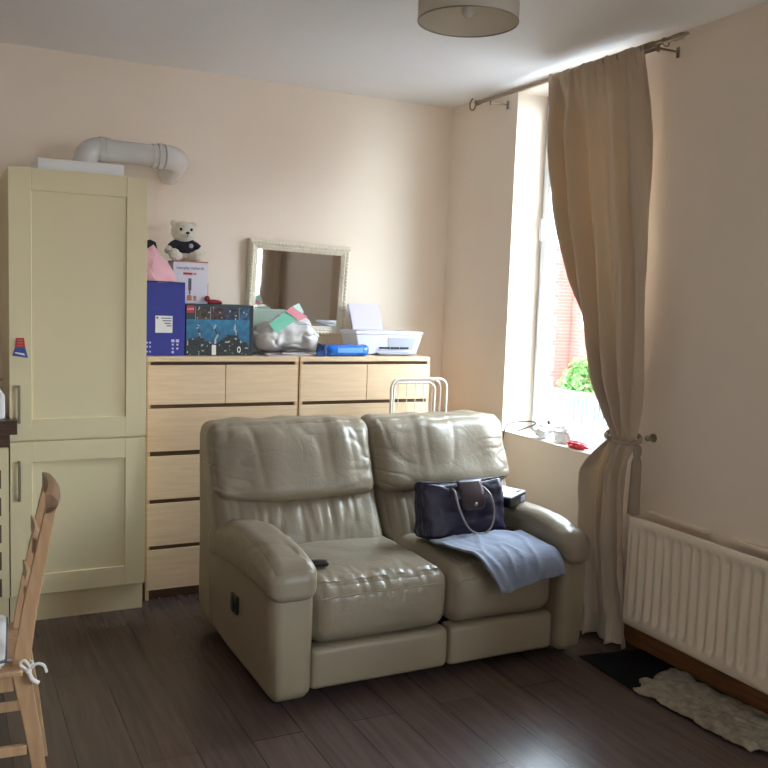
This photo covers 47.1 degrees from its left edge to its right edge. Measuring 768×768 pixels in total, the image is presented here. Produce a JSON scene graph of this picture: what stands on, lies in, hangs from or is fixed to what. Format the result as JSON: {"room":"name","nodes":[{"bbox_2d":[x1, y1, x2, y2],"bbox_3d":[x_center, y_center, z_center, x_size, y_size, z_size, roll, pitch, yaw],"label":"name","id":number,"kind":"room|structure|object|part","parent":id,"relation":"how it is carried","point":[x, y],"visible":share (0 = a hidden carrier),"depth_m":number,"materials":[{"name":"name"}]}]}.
{"room":"living room","nodes":[
{"label":"living room","id":0,"kind":"room"},
{"bbox_2d":[0,42,451,411],"bbox_3d":[-1.798,-0.323,4.581,4.800,2.738,0.120,-1,6,-27],"label":"wall","id":1,"kind":"structure","parent":0,"point":[368,175],"depth_m":4.98,"materials":[{"name":"paint"}]},
{"bbox_2d":[245,238,350,336],"bbox_3d":[-0.499,-0.552,5.111,0.631,0.550,0.077,-1,6,-25],"label":"wall mirror","id":2,"kind":"object","parent":1,"relation":"attached to","point":[284,275],"visible":0.7,"depth_m":5.10,"materials":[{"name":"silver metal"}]},
{"bbox_2d":[255,249,340,326],"bbox_3d":[-0.502,-0.553,5.117,0.516,0.432,0.020,1,9,-25],"label":"mirror glass","id":3,"kind":"object","parent":2,"relation":"attached to","point":[284,278],"depth_m":5.11,"materials":[{"name":"mirror"}]},
{"bbox_2d":[0,592,767,767],"bbox_3d":[-0.346,1.429,1.849,4.900,0.100,6.600,-1,6,-27],"label":"floor","id":4,"kind":"structure","parent":0,"point":[155,684],"depth_m":3.30,"materials":[{"name":"laminate"}]},
{"bbox_2d":[0,447,9,622],"bbox_3d":[-2.102,0.668,4.123,0.600,0.838,0.626,-1,6,-27],"label":"base unit","id":5,"kind":"object","parent":4,"relation":"on","point":[4,451],"visible":0.92,"depth_m":3.97,"materials":[{"name":"beige paint"}]},
{"bbox_2d":[0,435,8,446],"bbox_3d":[-2.080,0.220,4.066,0.601,0.062,0.653,-1,6,-27],"label":"countertop","id":6,"kind":"structure","parent":5,"relation":"on","point":[4,439],"depth_m":3.90,"materials":[{"name":"brown wood"}]},
{"bbox_2d":[0,413,16,434],"bbox_3d":[-1.873,0.179,3.897,0.440,0.062,0.295,-1,6,-27],"label":"wooden board","id":7,"kind":"object","parent":6,"relation":"on","point":[8,426],"visible":0.91,"depth_m":3.85,"materials":[{"name":"brown wood"}]},
{"bbox_2d":[0,390,4,418],"bbox_3d":[-1.716,0.077,3.904,0.064,0.150,0.064,-1,6,-27],"label":"bottle","id":8,"kind":"object","parent":7,"relation":"on","point":[2,396],"visible":1,"depth_m":3.90,"materials":[{"name":"white plastic"}]},
{"bbox_2d":[0,472,59,767],"bbox_3d":[-1.268,0.781,2.673,0.536,0.959,0.410,0,6,-23],"label":"dining chair","id":9,"kind":"object","parent":4,"relation":"on","point":[21,630],"visible":0.99,"depth_m":2.60,"materials":[{"name":"brown wood"}]},
{"bbox_3d":[-1.321,0.819,2.655,0.425,0.020,0.410,0,6,-23],"label":"seat","id":10,"kind":"part","parent":9,"relation":"part of","materials":[{"name":"brown wood"}]},
{"bbox_2d":[0,615,47,684],"bbox_3d":[-1.278,0.814,2.668,0.474,0.109,0.375,0,6,-23],"label":"pad","id":11,"kind":"object","parent":9,"relation":"on","point":[3,620],"visible":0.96,"depth_m":2.59,"materials":[{"name":"white"}]},
{"bbox_3d":[-1.153,0.781,2.885,0.126,0.925,0.028,0,6,-23],"label":"leg","id":12,"kind":"part","parent":9,"relation":"part of","materials":[{"name":"brown wood"}]},
{"bbox_3d":[-1.038,0.813,2.610,0.126,0.925,0.028,0,6,-23],"label":"leg","id":13,"kind":"part","parent":9,"relation":"part of","materials":[{"name":"brown wood"}]},
{"bbox_3d":[-1.027,0.332,2.722,0.048,0.058,0.328,0,6,-23],"label":"rail","id":14,"kind":"part","parent":9,"relation":"part of","materials":[{"name":"brown wood"}]},
{"bbox_2d":[0,166,147,621],"bbox_3d":[-1.532,0.048,4.317,0.599,2.072,0.661,-1,6,-27],"label":"tall cabinet","id":15,"kind":"object","parent":4,"relation":"on","point":[73,245],"visible":0.95,"depth_m":4.06,"materials":[{"name":"beige paint"}]},
{"bbox_3d":[-1.627,0.090,3.922,0.012,0.170,0.036,-1,6,-27],"label":"door handle","id":16,"kind":"part","parent":15,"relation":"part of","materials":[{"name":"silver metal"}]},
{"bbox_3d":[-1.640,0.437,3.957,0.012,0.182,0.036,-1,6,-27],"label":"door handle","id":17,"kind":"part","parent":15,"relation":"part of","materials":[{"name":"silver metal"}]},
{"bbox_2d":[12,338,27,357],"bbox_3d":[-1.618,-0.161,3.914,0.064,0.089,0.006,-1,6,-27],"label":"magnet","id":18,"kind":"object","parent":15,"relation":"attached to","point":[19,350],"visible":1,"depth_m":3.91,"materials":[{"name":"red"}]},
{"bbox_2d":[31,157,123,175],"bbox_3d":[-1.464,-1.012,4.195,0.380,0.060,0.320,-1,6,-27],"label":"box","id":19,"kind":"object","parent":15,"relation":"on","point":[42,163],"visible":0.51,"depth_m":4.05,"materials":[{"name":"white cardboard"}]},
{"bbox_2d":[73,136,188,184],"bbox_3d":[-1.283,-1.129,4.449,0.578,0.175,0.320,-1,6,-27],"label":"pipe","id":20,"kind":"object","parent":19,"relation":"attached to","point":[171,162],"visible":0.93,"depth_m":4.33,"materials":[{"name":"white plastic"}]},
{"bbox_3d":[-1.424,0.613,4.118,0.599,0.715,0.021,-1,6,-27],"label":"door","id":21,"kind":"part","parent":15,"relation":"part of","materials":[{"name":"beige paint"}]},
{"bbox_3d":[-1.390,-0.351,4.022,0.599,1.210,0.021,-1,6,-27],"label":"door","id":22,"kind":"part","parent":15,"relation":"part of","materials":[{"name":"beige paint"}]},
{"bbox_3d":[-1.427,0.613,4.123,0.415,0.531,0.009,-1,6,-27],"label":"door panel","id":23,"kind":"part","parent":15,"relation":"part of","materials":[{"name":"beige paint"}]},
{"bbox_3d":[-1.392,-0.352,4.026,0.415,1.022,0.009,-1,6,-27],"label":"door panel","id":24,"kind":"part","parent":15,"relation":"part of","materials":[{"name":"beige paint"}]},
{"bbox_2d":[142,354,298,600],"bbox_3d":[-0.934,0.449,4.755,0.791,1.230,0.485,-1,6,-27],"label":"dresser","id":25,"kind":"object","parent":4,"relation":"on","point":[183,393],"visible":0.56,"depth_m":4.45,"materials":[{"name":"brown wood"}]},
{"bbox_2d":[147,240,156,248],"bbox_3d":[-1.218,-0.449,4.518,0.098,0.580,0.089,-1,6,-27],"label":"bag","id":26,"kind":"object","parent":25,"relation":"on","point":[149,242],"visible":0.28,"depth_m":4.46,"materials":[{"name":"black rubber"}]},
{"bbox_2d":[146,281,184,355],"bbox_3d":[-1.120,-0.333,4.451,0.199,0.371,0.119,-1,6,-27],"label":"carton","id":27,"kind":"object","parent":25,"relation":"on","point":[165,335],"visible":0.88,"depth_m":4.40,"materials":[{"name":"blue cardboard"}]},
{"bbox_2d":[147,245,176,281],"bbox_3d":[-1.137,-0.610,4.421,0.176,0.183,0.114,-1,6,-27],"label":"gift bag","id":28,"kind":"object","parent":27,"relation":"on","point":[158,269],"visible":0.69,"depth_m":4.41,"materials":[{"name":"paper"}]},
{"bbox_2d":[156,317,171,325],"bbox_3d":[-1.100,-0.312,4.397,0.076,0.046,0.001,-1,6,-27],"label":"print","id":29,"kind":"object","parent":27,"relation":"attached to","point":[160,321],"depth_m":4.40,"materials":[{"name":"grey paper"}]},
{"bbox_3d":[-0.846,0.933,4.595,0.779,0.205,0.018,-1,6,-27],"label":"drawer","id":30,"kind":"part","parent":25,"relation":"part of","materials":[{"name":"brown wood"}]},
{"bbox_3d":[-0.838,0.702,4.572,0.779,0.215,0.018,-1,6,-27],"label":"drawer","id":31,"kind":"part","parent":25,"relation":"part of","materials":[{"name":"brown wood"}]},
{"bbox_3d":[-0.830,0.465,4.548,0.779,0.218,0.018,-1,6,-27],"label":"drawer","id":32,"kind":"part","parent":25,"relation":"part of","materials":[{"name":"brown wood"}]},
{"bbox_3d":[-0.988,0.003,4.414,0.388,0.196,0.018,-1,6,-27],"label":"drawer","id":33,"kind":"part","parent":25,"relation":"part of","materials":[{"name":"brown wood"}]},
{"bbox_2d":[184,303,253,355],"bbox_3d":[-0.902,-0.290,4.646,0.356,0.262,0.263,-1,6,-27],"label":"box","id":34,"kind":"object","parent":25,"relation":"on","point":[210,329],"visible":1,"depth_m":4.53,"materials":[{"name":"black"}]},
{"bbox_2d":[168,260,207,303],"bbox_3d":[-1.028,-0.533,4.617,0.185,0.218,0.122,-1,6,-27],"label":"appliance box","id":35,"kind":"object","parent":34,"relation":"on","point":[194,274],"visible":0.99,"depth_m":4.57,"materials":[{"name":"white cardboard"}]},
{"bbox_2d":[164,219,204,260],"bbox_3d":[-1.038,-0.747,4.581,0.210,0.210,0.137,-1,6,-27],"label":"teddy bear","id":36,"kind":"object","parent":35,"relation":"on","point":[183,248],"visible":0.99,"depth_m":4.55},
{"bbox_3d":[-1.025,-0.639,4.605,0.182,0.006,0.122,-1,6,-27],"label":"panel","id":37,"kind":"part","parent":35,"relation":"part of","materials":[{"name":"white cardboard"}]},
{"bbox_2d":[188,278,190,293],"bbox_3d":[-1.007,-0.506,4.563,0.016,0.082,0.002,-1,6,-27],"label":"picture","id":38,"kind":"object","parent":35,"relation":"on","point":[189,279],"depth_m":4.56,"materials":[{"name":"grey paper"}]},
{"bbox_2d":[187,295,195,300],"bbox_3d":[-1.000,-0.449,4.574,0.050,0.030,0.001,-1,6,-27],"label":"picture","id":39,"kind":"object","parent":35,"relation":"attached to","point":[189,297],"depth_m":4.57,"materials":[{"name":"orange paper"}]},
{"bbox_2d":[205,296,221,303],"bbox_3d":[-0.906,-0.442,4.643,0.096,0.046,0.084,-1,6,-27],"label":"pouch","id":40,"kind":"object","parent":34,"relation":"on","point":[207,298],"visible":0.9,"depth_m":4.62,"materials":[{"name":"red fabric"}]},
{"bbox_3d":[-0.821,0.225,4.524,0.779,0.215,0.018,-1,6,-27],"label":"drawer","id":41,"kind":"part","parent":25,"relation":"part of","materials":[{"name":"brown wood"}]},
{"bbox_3d":[-0.913,-0.151,4.695,0.791,0.024,0.485,-1,6,-27],"label":"panel","id":42,"kind":"part","parent":25,"relation":"part of","materials":[{"name":"brown wood"}]},
{"bbox_3d":[-0.639,-0.002,4.589,0.388,0.196,0.018,-1,6,-27],"label":"drawer","id":43,"kind":"part","parent":25,"relation":"part of","materials":[{"name":"brown wood"}]},
{"bbox_2d":[253,308,285,351],"bbox_3d":[-0.664,-0.298,4.907,0.210,0.242,0.120,-1,6,-27],"label":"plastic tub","id":44,"kind":"object","parent":25,"relation":"on","point":[259,315],"visible":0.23,"depth_m":4.83,"materials":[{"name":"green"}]},
{"bbox_2d":[253,352,316,355],"bbox_3d":[-0.527,-0.163,4.795,0.340,0.006,0.230,-2,7,-32],"label":"magazine","id":45,"kind":"object","parent":25,"relation":"on","point":[257,353],"visible":0.43,"depth_m":4.70,"materials":[{"name":"white paper"}]},
{"bbox_2d":[259,351,316,354],"bbox_3d":[-0.509,-0.170,4.803,0.320,0.007,0.210,0,6,-19],"label":"magazine","id":46,"kind":"object","parent":45,"relation":"on","point":[263,352],"visible":0.57,"depth_m":4.71,"materials":[{"name":"white paper"}]},
{"bbox_2d":[265,350,315,353],"bbox_3d":[-0.484,-0.178,4.821,0.300,0.006,0.200,-3,7,-39],"label":"magazine","id":47,"kind":"object","parent":46,"relation":"on","point":[278,351],"visible":0.57,"depth_m":4.75,"materials":[{"name":"white paper"}]},
{"bbox_2d":[253,303,318,350],"bbox_3d":[-0.536,-0.310,4.770,0.386,0.260,0.215,-1,6,-27],"label":"bag","id":48,"kind":"object","parent":47,"relation":"on","point":[290,330],"visible":0.92,"depth_m":4.70,"materials":[{"name":"grey plastic"}]},
{"bbox_2d":[269,312,296,332],"bbox_3d":[-0.533,-0.329,4.670,0.159,0.118,0.026,-2,7,-35],"label":"print","id":49,"kind":"object","parent":48,"relation":"attached to","point":[285,323],"depth_m":4.68,"materials":[{"name":"green paper"}]},
{"bbox_2d":[286,307,306,320],"bbox_3d":[-0.467,-0.376,4.712,0.129,0.074,0.022,0,6,-20],"label":"print","id":50,"kind":"object","parent":48,"relation":"attached to","point":[296,313],"depth_m":4.71,"materials":[{"name":"pink paper"}]},
{"bbox_2d":[292,303,303,312],"bbox_3d":[-0.463,-0.407,4.730,0.067,0.054,0.013,-1,6,-27],"label":"print","id":51,"kind":"object","parent":48,"relation":"on","point":[297,308],"depth_m":4.72,"materials":[{"name":"white"}]},
{"bbox_2d":[296,354,429,417],"bbox_3d":[-0.219,0.438,5.114,0.791,1.230,0.485,-1,6,-27],"label":"dresser","id":52,"kind":"object","parent":4,"relation":"on","point":[357,386],"visible":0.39,"depth_m":4.83,"materials":[{"name":"brown wood"}]},
{"bbox_2d":[316,343,326,356],"bbox_3d":[-0.334,-0.182,4.740,0.066,0.079,0.029,-1,6,-27],"label":"wrapper","id":53,"kind":"object","parent":52,"relation":"on","point":[321,351],"visible":1,"depth_m":4.73,"materials":[{"name":"blue plastic"}]},
{"bbox_3d":[-0.273,-0.008,4.772,0.388,0.196,0.018,-1,6,-27],"label":"drawer","id":54,"kind":"part","parent":52,"relation":"part of","materials":[{"name":"brown wood"}]},
{"bbox_2d":[326,344,368,355],"bbox_3d":[-0.205,-0.187,4.847,0.254,0.064,0.085,-1,6,-27],"label":"pack","id":55,"kind":"object","parent":52,"relation":"on","point":[332,349],"visible":0.9,"depth_m":4.81,"materials":[{"name":"plastic"}]},
{"bbox_3d":[-0.198,-0.162,5.054,0.791,0.024,0.485,-1,6,-27],"label":"panel","id":56,"kind":"part","parent":52,"relation":"part of","materials":[{"name":"brown wood"}]},
{"bbox_3d":[-0.106,0.214,4.883,0.779,0.215,0.018,-1,6,-27],"label":"drawer","id":57,"kind":"part","parent":52,"relation":"part of","materials":[{"name":"brown wood"}]},
{"bbox_3d":[-0.121,0.451,4.918,0.755,1.150,0.005,-1,6,-27],"label":"shadow panel","id":58,"kind":"part","parent":52,"relation":"part of","materials":[{"name":"brown wood"}]},
{"bbox_2d":[340,303,422,354],"bbox_3d":[-0.010,-0.320,5.128,0.424,0.282,0.321,0,6,-24],"label":"printer","id":59,"kind":"object","parent":52,"relation":"on","point":[367,329],"visible":0.96,"depth_m":5.08,"materials":[{"name":"white plastic"}]},
{"bbox_3d":[-0.017,-0.304,5.144,0.424,0.019,0.262,0,6,-24],"label":"lid","id":60,"kind":"part","parent":59,"relation":"part of","materials":[{"name":"white plastic"}]},
{"bbox_2d":[376,352,416,354],"bbox_3d":[0.071,-0.174,5.040,0.234,0.010,0.064,0,6,-24],"label":"tray","id":61,"kind":"object","parent":59,"relation":"on","point":[381,353],"depth_m":5.02,"materials":[{"name":"grey plastic"}]},
{"bbox_3d":[0.076,-0.013,4.948,0.388,0.196,0.018,-1,6,-27],"label":"drawer","id":62,"kind":"part","parent":52,"relation":"part of","materials":[{"name":"brown wood"}]},
{"bbox_2d":[199,409,590,703],"bbox_3d":[0.031,0.678,4.005,1.550,0.990,1.075,-1,6,-27],"label":"leather sofa","id":63,"kind":"object","parent":4,"relation":"on","point":[279,494],"visible":0.85,"depth_m":3.82,"materials":[{"name":"beige leather"}]},
{"bbox_3d":[-0.609,0.894,3.584,0.015,0.076,0.080,-1,6,-27],"label":"recliner lever","id":64,"kind":"part","parent":63,"relation":"part of","materials":[{"name":"black plastic"}]},
{"bbox_3d":[-0.553,0.906,3.700,0.191,0.513,0.956,-1,6,-27],"label":"panel","id":65,"kind":"part","parent":63,"relation":"part of","materials":[{"name":"beige leather"}]},
{"bbox_3d":[-0.518,0.700,3.617,0.206,0.240,0.872,-1,6,-27],"label":"armrest","id":66,"kind":"part","parent":63,"relation":"part of","materials":[{"name":"beige leather"}]},
{"bbox_2d":[200,414,373,501],"bbox_3d":[-0.427,0.343,4.054,0.786,0.365,0.349,-1,6,-27],"label":"cushion","id":67,"kind":"object","parent":63,"relation":"on","point":[316,458],"depth_m":3.95,"materials":[{"name":"beige leather"}]},
{"bbox_2d":[207,488,382,547],"bbox_3d":[-0.394,0.596,4.021,0.792,0.321,0.342,-1,6,-27],"label":"lumbar cushion","id":68,"kind":"object","parent":63,"relation":"on","point":[305,515],"depth_m":3.91,"materials":[{"name":"beige leather"}]},
{"bbox_2d":[311,559,328,566],"bbox_3d":[-0.258,0.719,3.537,0.072,0.022,0.050,1,6,-10],"label":"remote","id":69,"kind":"object","parent":63,"relation":"on","point":[317,562],"visible":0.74,"depth_m":3.52,"materials":[{"name":"black plastic"}]},
{"bbox_2d":[297,536,444,641],"bbox_3d":[-0.131,0.849,3.760,0.613,0.279,0.636,-1,6,-27],"label":"seat cushion","id":70,"kind":"object","parent":63,"relation":"on","point":[371,588],"depth_m":3.54,"materials":[{"name":"beige leather"}]},
{"bbox_3d":[-0.027,1.095,3.560,0.609,0.170,0.099,-1,6,-27],"label":"footrest panel","id":71,"kind":"part","parent":63,"relation":"part of","materials":[{"name":"beige leather"}]},
{"bbox_3d":[0.012,1.047,4.080,1.139,0.160,0.795,-1,6,-27],"label":"frame","id":72,"kind":"part","parent":63,"relation":"part of","materials":[{"name":"beige leather"}]},
{"bbox_2d":[360,409,508,491],"bbox_3d":[0.266,0.332,4.405,0.762,0.365,0.343,-1,6,-27],"label":"cushion","id":73,"kind":"object","parent":63,"relation":"on","point":[406,449],"depth_m":4.28,"materials":[{"name":"beige leather"}]},
{"bbox_2d":[373,478,505,541],"bbox_3d":[0.296,0.586,4.367,0.740,0.320,0.343,-1,6,-27],"label":"lumbar cushion","id":74,"kind":"object","parent":63,"relation":"on","point":[394,497],"depth_m":4.15,"materials":[{"name":"beige leather"}]},
{"bbox_2d":[413,475,505,539],"bbox_3d":[0.350,0.564,4.022,0.453,0.271,0.252,0,6,-20],"label":"handbag","id":75,"kind":"object","parent":63,"relation":"on","point":[475,505],"visible":0.94,"depth_m":3.94,"materials":[{"name":"blue fabric"}]},
{"bbox_3d":[0.365,0.439,3.999,0.445,0.019,0.021,-1,0,-29],"label":"trim","id":76,"kind":"part","parent":75,"relation":"part of","materials":[{"name":"grey leather"}]},
{"bbox_3d":[0.405,0.569,3.959,0.207,0.216,0.069,-1,0,-29],"label":"handle","id":77,"kind":"part","parent":75,"relation":"part of","materials":[{"name":"grey leather"}]},
{"bbox_2d":[396,533,548,620],"bbox_3d":[0.386,0.840,4.018,0.534,0.280,0.638,-1,6,-27],"label":"seat cushion","id":78,"kind":"object","parent":63,"relation":"on","point":[471,593],"depth_m":3.74,"materials":[{"name":"beige leather"}]},
{"bbox_3d":[0.489,1.087,3.819,0.530,0.170,0.099,-1,6,-27],"label":"footrest panel","id":79,"kind":"part","parent":63,"relation":"part of","materials":[{"name":"beige leather"}]},
{"bbox_2d":[430,530,565,592],"bbox_3d":[0.493,0.763,3.810,0.486,0.165,0.364,-1,6,-27],"label":"blanket","id":80,"kind":"object","parent":63,"relation":"on","point":[514,559],"visible":1,"depth_m":3.75,"materials":[{"name":"blue fabric"}]},
{"bbox_2d":[502,485,525,507],"bbox_3d":[0.561,0.535,4.223,0.194,0.071,0.152,6,7,37],"label":"box","id":81,"kind":"object","parent":63,"relation":"on","point":[512,497],"visible":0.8,"depth_m":4.17,"materials":[{"name":"black plastic"}]},
{"bbox_3d":[0.560,0.539,4.224,0.190,0.045,0.150,9,14,37],"label":"casing","id":82,"kind":"part","parent":81,"relation":"part of","materials":[{"name":"black plastic"}]},
{"bbox_3d":[0.635,0.888,4.296,0.157,0.513,0.956,-1,6,-27],"label":"panel","id":83,"kind":"part","parent":63,"relation":"part of","materials":[{"name":"beige leather"}]},
{"bbox_3d":[0.669,0.680,4.212,0.156,0.238,0.872,-1,6,-27],"label":"armrest","id":84,"kind":"part","parent":63,"relation":"part of","materials":[{"name":"beige leather"}]},
{"bbox_2d":[389,377,447,412],"bbox_3d":[0.153,0.520,4.857,0.357,1.127,0.104,-1,6,-27],"label":"metal rack","id":85,"kind":"object","parent":4,"relation":"on","point":[414,380],"visible":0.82,"depth_m":4.80,"materials":[{"name":"white metal"}]},
{"bbox_3d":[0.140,0.531,4.892,0.282,1.098,0.033,-1,6,-27],"label":"frame","id":86,"kind":"part","parent":85,"relation":"part of","materials":[{"name":"white metal"}]},
{"bbox_2d":[579,649,681,692],"bbox_3d":[1.086,1.228,3.814,0.332,0.006,0.377,-1,6,-27],"label":"floor mat","id":87,"kind":"object","parent":4,"relation":"on","point":[627,667],"visible":0.88,"depth_m":3.83,"materials":[{"name":"black fabric"}]},
{"bbox_2d":[633,668,767,751],"bbox_3d":[1.271,1.255,3.431,0.336,0.035,0.721,-1,6,-27],"label":"rug","id":88,"kind":"object","parent":4,"relation":"on","point":[737,722],"visible":1,"depth_m":3.42,"materials":[{"name":"beige fur"}]},
{"bbox_2d":[0,0,767,108],"bbox_3d":[-0.169,-1.395,1.605,5.072,0.100,6.600,-1,6,-27],"label":"ceiling","id":89,"kind":"structure","parent":0,"point":[371,48],"depth_m":4.05,"materials":[{"name":"white paint"}]},
{"bbox_2d":[417,0,519,37],"bbox_3d":[0.298,-1.368,3.070,0.356,0.210,0.356,-1,6,-27],"label":"ceiling lamp","id":90,"kind":"object","parent":89,"relation":"hanging from","point":[452,18],"visible":1,"depth_m":3.20,"materials":[{"name":"beige fabric"}]},
{"bbox_3d":[0.296,-1.308,3.076,0.044,0.060,0.044,-1,6,-27],"label":"bulb","id":91,"kind":"part","parent":90,"relation":"part of","materials":[{"name":"white"}]},
{"bbox_2d":[440,3,767,587],"bbox_3d":[1.926,-0.015,2.822,0.272,2.738,6.640,-1,6,-27],"label":"wall","id":92,"kind":"structure","parent":0,"point":[705,399],"depth_m":3.83,"materials":[{"name":"paint"}]},
{"bbox_2d":[501,428,598,454],"bbox_3d":[0.964,0.312,4.655,0.212,0.010,0.926,-1,6,-27],"label":"window sill","id":93,"kind":"structure","parent":92,"relation":"attached to","point":[525,433],"depth_m":4.66,"materials":[{"name":"white paint"}]},
{"bbox_2d":[502,421,535,438],"bbox_3d":[0.752,0.460,4.967,0.196,0.519,0.044,4,6,21],"label":"cable","id":94,"kind":"object","parent":93,"relation":"on","point":[515,421],"visible":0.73,"depth_m":4.93,"materials":[{"name":"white plastic"}]},
{"bbox_2d":[530,436,555,440],"bbox_3d":[0.875,0.293,4.739,0.116,0.004,0.180,-1,6,-27],"label":"paper sheet","id":95,"kind":"object","parent":93,"relation":"on","point":[536,437],"visible":0.57,"depth_m":4.73,"materials":[{"name":"white paper"}]},
{"bbox_2d":[532,421,553,438],"bbox_3d":[0.862,0.248,4.750,0.106,0.091,0.136,-1,6,-27],"label":"crumpled tissue","id":96,"kind":"object","parent":95,"relation":"on","point":[542,430],"visible":0.97,"depth_m":4.71,"materials":[{"name":"white paper"}]},
{"bbox_2d":[552,424,581,443],"bbox_3d":[0.954,0.260,4.622,0.120,0.099,0.181,-1,6,-27],"label":"crumpled tissue","id":97,"kind":"object","parent":93,"relation":"on","point":[563,433],"visible":0.93,"depth_m":4.57,"materials":[{"name":"white paper"}]},
{"bbox_2d":[566,440,589,449],"bbox_3d":[0.983,0.307,4.455,0.072,0.041,0.151,-1,6,-27],"label":"wrapper","id":98,"kind":"object","parent":93,"relation":"on","point":[576,444],"visible":1,"depth_m":4.43,"materials":[{"name":"red plastic"}]},
{"bbox_2d":[531,97,605,444],"bbox_3d":[1.101,-0.622,4.614,0.120,1.879,0.928,-1,6,-27],"label":"window","id":99,"kind":"structure","parent":92,"relation":"in","point":[548,235],"depth_m":4.97,"materials":[{"name":"white plastic"}]},
{"bbox_3d":[0.891,-0.867,4.928,0.032,0.130,0.035,-1,6,-27],"label":"handle","id":100,"kind":"part","parent":99,"relation":"part of","materials":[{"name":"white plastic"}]},
{"bbox_2d":[469,32,689,110],"bbox_3d":[0.908,-1.513,4.349,0.135,0.082,1.677,-1,6,-27],"label":"pole","id":101,"kind":"object","parent":92,"relation":"attached to","point":[647,47],"visible":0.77,"depth_m":3.80,"materials":[{"name":"silver metal"}]},
{"bbox_2d":[547,44,652,648],"bbox_3d":[0.959,-0.164,4.172,0.190,2.683,0.740,-1,6,-27],"label":"curtain","id":102,"kind":"object","parent":101,"relation":"hanging from","point":[600,127],"visible":0.94,"depth_m":4.03,"materials":[{"name":"beige fabric"}]},
{"bbox_2d":[645,434,656,442],"bbox_3d":[1.189,0.243,3.939,0.048,0.040,0.040,-1,6,-27],"label":"hook","id":103,"kind":"object","parent":92,"relation":"attached to","point":[653,438],"visible":1,"depth_m":3.94,"materials":[{"name":"gold metal"}]},
{"bbox_2d":[604,429,642,514],"bbox_3d":[1.077,0.388,3.969,0.190,0.361,0.168,5,6,26],"label":"tieback","id":104,"kind":"object","parent":103,"relation":"hanging from","point":[633,508],"visible":0.78,"depth_m":3.88,"materials":[{"name":"beige fabric"}]},
{"bbox_3d":[1.076,0.237,3.958,0.161,0.057,0.186,-1,6,-27],"label":"cord","id":105,"kind":"part","parent":104,"relation":"part of","materials":[{"name":"beige fabric"}]},
{"bbox_2d":[622,511,767,694],"bbox_3d":[1.464,0.969,3.326,0.124,0.648,1.468,-1,6,-27],"label":"radiator","id":106,"kind":"object","parent":92,"relation":"attached to","point":[705,600],"visible":1,"depth_m":3.56,"materials":[{"name":"white metal"}]},
{"bbox_3d":[1.268,0.596,3.807,0.034,0.016,0.340,-1,6,-27],"label":"wall rail","id":107,"kind":"part","parent":106,"relation":"part of","materials":[{"name":"beige metal"}]},
{"bbox_3d":[1.491,0.648,3.362,0.034,0.016,0.410,-1,6,-27],"label":"wall rail","id":108,"kind":"part","parent":106,"relation":"part of","materials":[{"name":"beige metal"}]},
{"bbox_2d":[624,623,767,713],"bbox_3d":[1.754,1.303,2.880,0.018,0.092,6.380,-1,6,-27],"label":"baseboard","id":109,"kind":"structure","parent":92,"relation":"attached to","point":[720,681],"depth_m":3.71,"materials":[{"name":"brown wood"}]},
{"label":"outside","id":110,"kind":"structure","parent":0,"visible":0},
{"bbox_3d":[20.562,0.434,32.743,59.600,0.200,90.000,-1,6,-27],"label":"ground","id":111,"kind":"structure","parent":110,"visible":0},
{"bbox_2d":[547,238,607,427],"bbox_3d":[8.833,-1.819,16.443,6.720,6.700,40.400,-1,6,-27],"label":"brick building","id":112,"kind":"structure","parent":111,"relation":"on","point":[567,335],"depth_m":19.35,"materials":[{"name":"red brick"}]},
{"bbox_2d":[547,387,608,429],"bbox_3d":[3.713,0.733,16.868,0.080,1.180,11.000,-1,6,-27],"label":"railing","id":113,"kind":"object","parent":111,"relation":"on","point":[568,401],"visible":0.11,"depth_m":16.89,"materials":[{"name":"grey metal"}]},
{"bbox_2d":[556,355,607,428],"bbox_3d":[4.106,0.324,17.809,1.168,1.834,1.539,-1,6,-27],"label":"bush","id":114,"kind":"object","parent":111,"relation":"on","point":[579,382],"visible":0.3,"depth_m":17.66,"materials":[{"name":"green plant"}]}
]}

